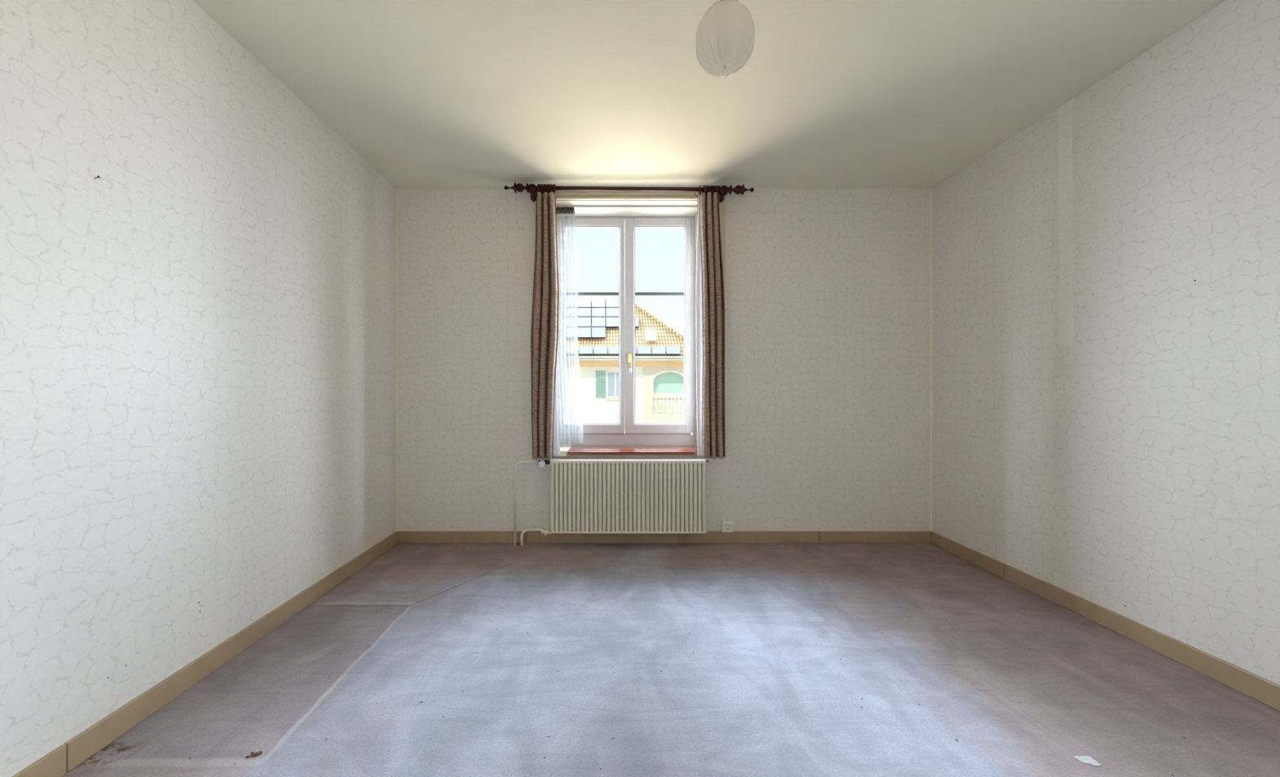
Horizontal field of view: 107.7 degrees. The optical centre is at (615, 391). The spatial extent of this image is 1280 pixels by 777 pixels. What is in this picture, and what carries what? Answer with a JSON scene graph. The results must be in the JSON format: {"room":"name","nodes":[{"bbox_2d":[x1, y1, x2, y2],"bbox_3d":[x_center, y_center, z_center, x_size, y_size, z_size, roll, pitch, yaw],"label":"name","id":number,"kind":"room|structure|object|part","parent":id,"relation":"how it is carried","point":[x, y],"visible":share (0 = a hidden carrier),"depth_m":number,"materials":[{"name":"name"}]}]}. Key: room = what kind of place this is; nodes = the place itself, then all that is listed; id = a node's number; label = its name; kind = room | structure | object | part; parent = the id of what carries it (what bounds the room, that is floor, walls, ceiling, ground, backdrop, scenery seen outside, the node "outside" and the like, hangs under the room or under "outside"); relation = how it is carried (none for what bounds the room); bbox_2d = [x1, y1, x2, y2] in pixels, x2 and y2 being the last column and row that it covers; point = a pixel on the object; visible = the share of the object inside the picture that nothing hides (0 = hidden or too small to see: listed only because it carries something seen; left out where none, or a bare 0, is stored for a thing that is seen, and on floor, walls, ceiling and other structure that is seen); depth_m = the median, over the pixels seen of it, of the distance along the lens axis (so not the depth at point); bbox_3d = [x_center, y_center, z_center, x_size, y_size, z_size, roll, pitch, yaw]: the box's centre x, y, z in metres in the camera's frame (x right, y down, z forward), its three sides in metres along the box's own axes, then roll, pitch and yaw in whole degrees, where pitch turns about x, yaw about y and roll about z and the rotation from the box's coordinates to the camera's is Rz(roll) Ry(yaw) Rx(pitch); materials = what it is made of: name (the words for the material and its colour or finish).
{"room":"empty room","nodes":[
{"label":"empty room","id":0,"kind":"room"},
{"bbox_2d":[0,0,395,776],"bbox_3d":[-1.855,-0.206,1.335,0.201,2.838,5.670,0,0,0],"label":"wall","id":1,"kind":"structure","parent":0,"point":[197,333],"depth_m":1.82,"materials":[{"name":"paint"}]},
{"bbox_2d":[12,531,397,776],"bbox_3d":[-1.748,1.165,1.225,0.015,0.094,5.050,0,0,0],"label":"baseboard","id":2,"kind":"structure","parent":1,"relation":"attached to","point":[65,757],"depth_m":1.86,"materials":[{"name":"beige paint"}]},
{"bbox_2d":[397,189,930,531],"bbox_3d":[0.389,-0.206,3.959,4.289,2.838,0.421,0,0,0],"label":"wall","id":3,"kind":"structure","parent":0,"point":[828,291],"depth_m":3.75,"materials":[{"name":"paint"}]},
{"bbox_2d":[395,188,398,531],"bbox_3d":[-1.750,-0.253,3.744,0.012,2.744,0.012,0,0,0],"label":"trim","id":4,"kind":"structure","parent":3,"relation":"attached to","point":[397,189],"depth_m":3.75,"materials":[{"name":"paint"}]},
{"bbox_2d":[513,458,707,546],"bbox_3d":[-0.042,0.871,3.664,1.524,0.683,0.172,0,0,0],"label":"radiator","id":5,"kind":"object","parent":3,"relation":"attached to","point":[588,495],"visible":1,"depth_m":3.62,"materials":[{"name":"beige metal"}]},
{"bbox_3d":[-0.575,0.563,3.627,0.054,0.054,0.086,0,0,0],"label":"thermostat knob","id":6,"kind":"part","parent":5,"relation":"part of","materials":[{"name":"white plastic"}]},
{"bbox_3d":[0.099,0.815,3.678,1.203,0.543,0.045,0,0,0],"label":"panel","id":7,"kind":"part","parent":5,"relation":"part of","materials":[{"name":"beige metal"}]},
{"bbox_2d":[555,205,697,445],"bbox_3d":[0.080,-0.559,3.861,1.228,2.009,0.049,0,0,0],"label":"sheer curtain","id":8,"kind":"object","parent":3,"relation":"hanging from","point":[570,397],"visible":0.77,"depth_m":3.85,"materials":[{"name":"white fabric"}]},
{"bbox_3d":[0.080,-1.525,3.860,1.228,0.014,0.024,0,0,0],"label":"rail","id":9,"kind":"part","parent":8,"relation":"part of","materials":[{"name":"white metal"}]},
{"bbox_2d":[504,182,754,202],"bbox_3d":[0.104,-1.556,3.655,1.924,0.105,0.190,0,0,0],"label":"curtain rod","id":10,"kind":"object","parent":3,"relation":"attached to","point":[531,188],"visible":0.94,"depth_m":3.58,"materials":[{"name":"red wood"}]},
{"bbox_2d":[530,191,560,459],"bbox_3d":[-0.542,-0.511,3.606,0.232,2.057,0.100,0,0,-3],"label":"curtain","id":11,"kind":"object","parent":10,"relation":"hanging from","point":[545,298],"visible":1,"depth_m":3.58,"materials":[{"name":"brown fabric"}]},
{"bbox_3d":[0.100,-1.562,3.600,1.584,0.045,0.031,0,0,0],"label":"rod","id":12,"kind":"part","parent":10,"relation":"part of","materials":[{"name":"black wood"}]},
{"bbox_2d":[694,191,725,458],"bbox_3d":[0.734,-0.511,3.609,0.228,2.048,0.106,0,0,0],"label":"curtain","id":13,"kind":"object","parent":10,"relation":"hanging from","point":[709,284],"visible":1,"depth_m":3.58,"materials":[{"name":"brown fabric"}]},
{"bbox_2d":[534,191,725,456],"bbox_3d":[0.115,-0.542,3.928,1.521,2.108,0.465,0,0,0],"label":"window","id":14,"kind":"structure","parent":3,"relation":"in","point":[626,437],"depth_m":4.08,"materials":[{"name":"white paint"}]},
{"bbox_3d":[-0.490,0.491,3.895,0.221,0.042,0.390,0,0,0],"label":"sill","id":15,"kind":"part","parent":14,"relation":"part of","materials":[{"name":"beige paint"}]},
{"bbox_3d":[-0.210,-0.575,4.109,0.577,1.884,0.062,0,0,0],"label":"sash","id":16,"kind":"part","parent":14,"relation":"part of","materials":[{"name":"white paint"}]},
{"bbox_3d":[0.080,-0.519,4.125,1.240,2.034,0.070,0,0,0],"label":"frame","id":17,"kind":"part","parent":14,"relation":"part of","materials":[{"name":"white paint"}]},
{"bbox_3d":[0.122,-0.292,4.074,0.032,0.085,0.008,0,0,0],"label":"handle plate","id":18,"kind":"part","parent":14,"relation":"part of","materials":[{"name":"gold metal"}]},
{"bbox_3d":[0.115,-0.542,3.739,1.521,2.108,0.022,0,0,0],"label":"casing","id":19,"kind":"part","parent":14,"relation":"part of","materials":[{"name":"beige paint"}]},
{"bbox_3d":[0.128,-0.257,4.050,0.019,0.115,0.056,0,0,0],"label":"handle lever","id":20,"kind":"part","parent":14,"relation":"part of","materials":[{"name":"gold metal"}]},
{"bbox_3d":[0.115,-1.560,3.722,1.521,0.044,0.012,0,0,0],"label":"casing moulding","id":21,"kind":"part","parent":14,"relation":"part of","materials":[{"name":"beige paint"}]},
{"bbox_3d":[0.174,0.484,3.893,1.112,0.032,0.395,0,0,0],"label":"sill","id":22,"kind":"part","parent":14,"relation":"part of","materials":[{"name":"brown wood"}]},
{"bbox_3d":[0.369,-0.575,4.109,0.577,1.884,0.062,0,0,0],"label":"sash","id":23,"kind":"part","parent":14,"relation":"part of","materials":[{"name":"white paint"}]},
{"bbox_2d":[397,531,930,543],"bbox_3d":[0.389,1.165,3.743,4.259,0.094,0.015,0,0,0],"label":"baseboard","id":24,"kind":"structure","parent":3,"relation":"attached to","point":[403,537],"depth_m":3.73,"materials":[{"name":"beige paint"}]},
{"bbox_2d":[721,520,733,532],"bbox_3d":[0.892,1.077,3.731,0.087,0.087,0.037,0,0,0],"label":"wall socket","id":25,"kind":"object","parent":3,"relation":"attached to","point":[726,526],"visible":1,"depth_m":3.71,"materials":[{"name":"beige plastic"}]},
{"bbox_3d":[0.892,1.077,3.715,0.068,0.068,0.003,0,0,0],"label":"plate","id":26,"kind":"part","parent":25,"relation":"part of","materials":[{"name":"beige plastic"}]},
{"bbox_2d":[929,188,932,531],"bbox_3d":[2.527,-0.253,3.744,0.012,2.744,0.012,0,0,0],"label":"trim","id":27,"kind":"structure","parent":3,"relation":"attached to","point":[931,197],"depth_m":3.75,"materials":[{"name":"paint"}]},
{"bbox_2d":[62,542,1279,776],"bbox_3d":[0.389,1.312,1.335,4.689,0.200,5.670,0,0,0],"label":"floor","id":28,"kind":"structure","parent":0,"point":[508,651],"depth_m":1.95,"materials":[{"name":"carpet"}]},
{"bbox_2d":[245,751,262,758],"bbox_3d":[-1.205,1.210,1.560,0.045,0.006,0.026,0,0,-11],"label":"crumbs","id":29,"kind":"object","parent":28,"relation":"on","point":[260,753],"visible":1,"depth_m":1.56,"materials":[{"name":"brown"}]},
{"bbox_2d":[1073,755,1102,766],"bbox_3d":[1.548,1.212,1.534,0.058,0.002,0.042,0,0,0],"label":"scrap","id":30,"kind":"object","parent":28,"relation":"on","point":[1084,759],"visible":1,"depth_m":1.53,"materials":[{"name":"white paper"}]},
{"bbox_2d":[192,0,1225,189],"bbox_3d":[0.389,-1.725,1.335,4.689,0.200,5.670,0,0,0],"label":"ceiling","id":31,"kind":"structure","parent":0,"point":[431,94],"depth_m":2.43,"materials":[{"name":"paint"}]},
{"bbox_2d":[695,0,755,77],"bbox_3d":[0.409,-1.416,1.750,0.218,0.417,0.218,0,0,0],"label":"pendant lamp","id":32,"kind":"object","parent":31,"relation":"hanging from","point":[725,36],"visible":1,"depth_m":1.68,"materials":[{"name":"white"}]},
{"bbox_2d":[932,0,1279,684],"bbox_3d":[2.632,-0.206,1.335,0.201,2.838,5.670,0,0,0],"label":"wall","id":33,"kind":"structure","parent":0,"point":[1130,468],"depth_m":2.27,"materials":[{"name":"paint"}]},
{"bbox_2d":[1057,97,1074,346],"bbox_3d":[2.532,-0.942,2.628,0.001,1.364,0.093,0,0,0],"label":"paper strip","id":34,"kind":"object","parent":33,"relation":"attached to","point":[1066,233],"visible":1,"depth_m":2.62,"materials":[{"name":"white paper"}]},
{"bbox_2d":[930,531,1279,711],"bbox_3d":[2.526,1.165,1.225,0.015,0.094,5.050,0,0,0],"label":"baseboard","id":35,"kind":"structure","parent":33,"relation":"attached to","point":[1262,690],"depth_m":2.27,"materials":[{"name":"beige paint"}]},
{"label":"outside","id":36,"kind":"structure","parent":0,"visible":0},
{"bbox_2d":[577,297,684,422],"bbox_3d":[-2.070,0.407,26.487,12.686,11.610,10.593,0,0,0],"label":"house","id":37,"kind":"structure","parent":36,"point":[659,348],"depth_m":22.00,"materials":[{"name":"ceramic"}]},
{"bbox_3d":[-1.544,-2.897,22.994,0.735,0.657,0.903,0,0,0],"label":"solar panel","id":38,"kind":"part","parent":37,"relation":"part of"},
{"bbox_3d":[-1.542,-2.911,22.948,0.705,0.588,0.831,0,0,0],"label":"solar glass","id":39,"kind":"part","parent":37,"relation":"part of","materials":[{"name":"white glass"}]},
{"bbox_3d":[-1.604,-3.558,23.873,0.733,0.602,0.851,0,0,0],"label":"solar glass","id":40,"kind":"part","parent":37,"relation":"part of","materials":[{"name":"white glass"}]},
{"bbox_3d":[-1.667,-4.215,24.810,0.758,0.595,0.840,0,0,0],"label":"solar glass","id":41,"kind":"part","parent":37,"relation":"part of","materials":[{"name":"white glass"}]},
{"bbox_3d":[-1.727,-4.855,25.725,0.781,0.560,0.791,0,0,0],"label":"solar glass","id":42,"kind":"part","parent":37,"relation":"part of","materials":[{"name":"white glass"}]},
{"bbox_3d":[-1.365,-1.894,21.496,0.653,0.368,0.516,0,0,0],"label":"solar glass","id":43,"kind":"part","parent":37,"relation":"part of","materials":[{"name":"glass"}]},
{"bbox_3d":[-0.841,-2.911,22.948,0.680,0.588,0.831,0,0,0],"label":"solar glass","id":44,"kind":"part","parent":37,"relation":"part of","materials":[{"name":"glass"}]},
{"bbox_3d":[-0.875,-3.558,23.873,0.707,0.602,0.851,0,0,0],"label":"solar glass","id":45,"kind":"part","parent":37,"relation":"part of","materials":[{"name":"white glass"}]},
{"bbox_3d":[-0.908,-4.215,24.810,0.733,0.595,0.840,0,0,0],"label":"solar glass","id":46,"kind":"part","parent":37,"relation":"part of","materials":[{"name":"white glass"}]},
{"bbox_3d":[-0.942,-4.855,25.725,0.757,0.560,0.791,0,0,0],"label":"solar glass","id":47,"kind":"part","parent":37,"relation":"part of","materials":[{"name":"white glass"}]},
{"bbox_3d":[-0.843,-2.897,22.994,0.708,0.657,0.903,0,0,0],"label":"solar panel","id":48,"kind":"part","parent":37,"relation":"part of","materials":[{"name":"glass"}]},
{"bbox_3d":[-0.696,-1.894,21.496,0.637,0.368,0.516,0,0,0],"label":"solar glass","id":49,"kind":"part","parent":37,"relation":"part of","materials":[{"name":"glass"}]},
{"bbox_2d":[595,370,605,397],"bbox_3d":[-0.703,-0.361,21.930,0.452,1.283,0.060,0,0,0],"label":"shutter","id":50,"kind":"object","parent":37,"relation":"hanging from","point":[600,375],"depth_m":21.91,"materials":[{"name":"green paint"}]},
{"bbox_3d":[-0.068,-3.546,23.920,0.866,0.674,0.926,0,0,0],"label":"solar panel","id":51,"kind":"part","parent":37,"relation":"part of","materials":[{"name":"white glass"}]},
{"bbox_3d":[-0.068,-3.558,23.873,0.837,0.602,0.851,0,0,0],"label":"solar glass","id":52,"kind":"part","parent":37,"relation":"part of","materials":[{"name":"white glass"}]},
{"bbox_3d":[-0.070,-4.215,24.810,0.869,0.595,0.840,0,0,0],"label":"solar glass","id":53,"kind":"part","parent":37,"relation":"part of","materials":[{"name":"white glass"}]},
{"bbox_3d":[-0.072,-4.855,25.725,0.899,0.560,0.791,0,0,0],"label":"solar glass","id":54,"kind":"part","parent":37,"relation":"part of","materials":[{"name":"white glass"}]},
{"bbox_3d":[-0.018,-0.354,21.940,0.672,1.100,0.020,0,0,0],"label":"pane","id":55,"kind":"part","parent":37,"relation":"part of","materials":[{"name":"glass"}]},
{"bbox_3d":[-0.024,-1.894,21.496,0.628,0.368,0.516,0,0,0],"label":"solar glass","id":56,"kind":"part","parent":37,"relation":"part of","materials":[{"name":"glass"}]},
{"bbox_3d":[-1.393,-1.280,21.890,11.147,0.214,0.220,0,0,0],"label":"cornice","id":57,"kind":"part","parent":37,"relation":"part of","materials":[{"name":"paint"}]},
{"bbox_3d":[0.789,-3.558,23.873,0.797,0.602,0.851,0,0,0],"label":"solar glass","id":58,"kind":"part","parent":37,"relation":"part of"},
{"bbox_3d":[1.319,-1.879,21.540,0.679,0.432,0.582,0,0,0],"label":"solar panel","id":59,"kind":"part","parent":37,"relation":"part of","materials":[{"name":"glass"}]},
{"bbox_3d":[1.317,-1.894,21.496,0.652,0.368,0.516,0,0,0],"label":"solar glass","id":60,"kind":"part","parent":37,"relation":"part of","materials":[{"name":"glass"}]},
{"bbox_3d":[1.728,-2.736,22.633,0.305,0.374,0.517,0,0,0],"label":"pane","id":61,"kind":"part","parent":37,"relation":"part of","materials":[{"name":"white glass"}]},
{"bbox_3d":[1.986,-1.894,21.496,0.668,0.368,0.516,0,0,0],"label":"solar glass","id":62,"kind":"part","parent":37,"relation":"part of","materials":[{"name":"glass"}]},
{"bbox_3d":[2.528,-0.432,21.880,1.704,1.156,0.100,0,0,0],"label":"arch moulding","id":63,"kind":"part","parent":37,"relation":"part of","materials":[{"name":"white paint"}]},
{"bbox_3d":[2.528,0.267,21.955,1.604,0.097,0.250,0,0,0],"label":"balcony rail","id":64,"kind":"part","parent":37,"relation":"part of","materials":[{"name":"stone"}]},
{"bbox_3d":[2.654,-1.894,21.496,0.683,0.368,0.516,0,0,0],"label":"solar glass","id":65,"kind":"part","parent":37,"relation":"part of","materials":[{"name":"glass"}]},
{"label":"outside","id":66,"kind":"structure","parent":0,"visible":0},
{"bbox_2d":[665,323,684,336],"bbox_3d":[3.483,0.430,36.500,4.767,11.566,7.000,0,0,0],"label":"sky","id":67,"kind":"structure","parent":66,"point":[676,326],"depth_m":35.66,"materials":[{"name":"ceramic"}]}
]}

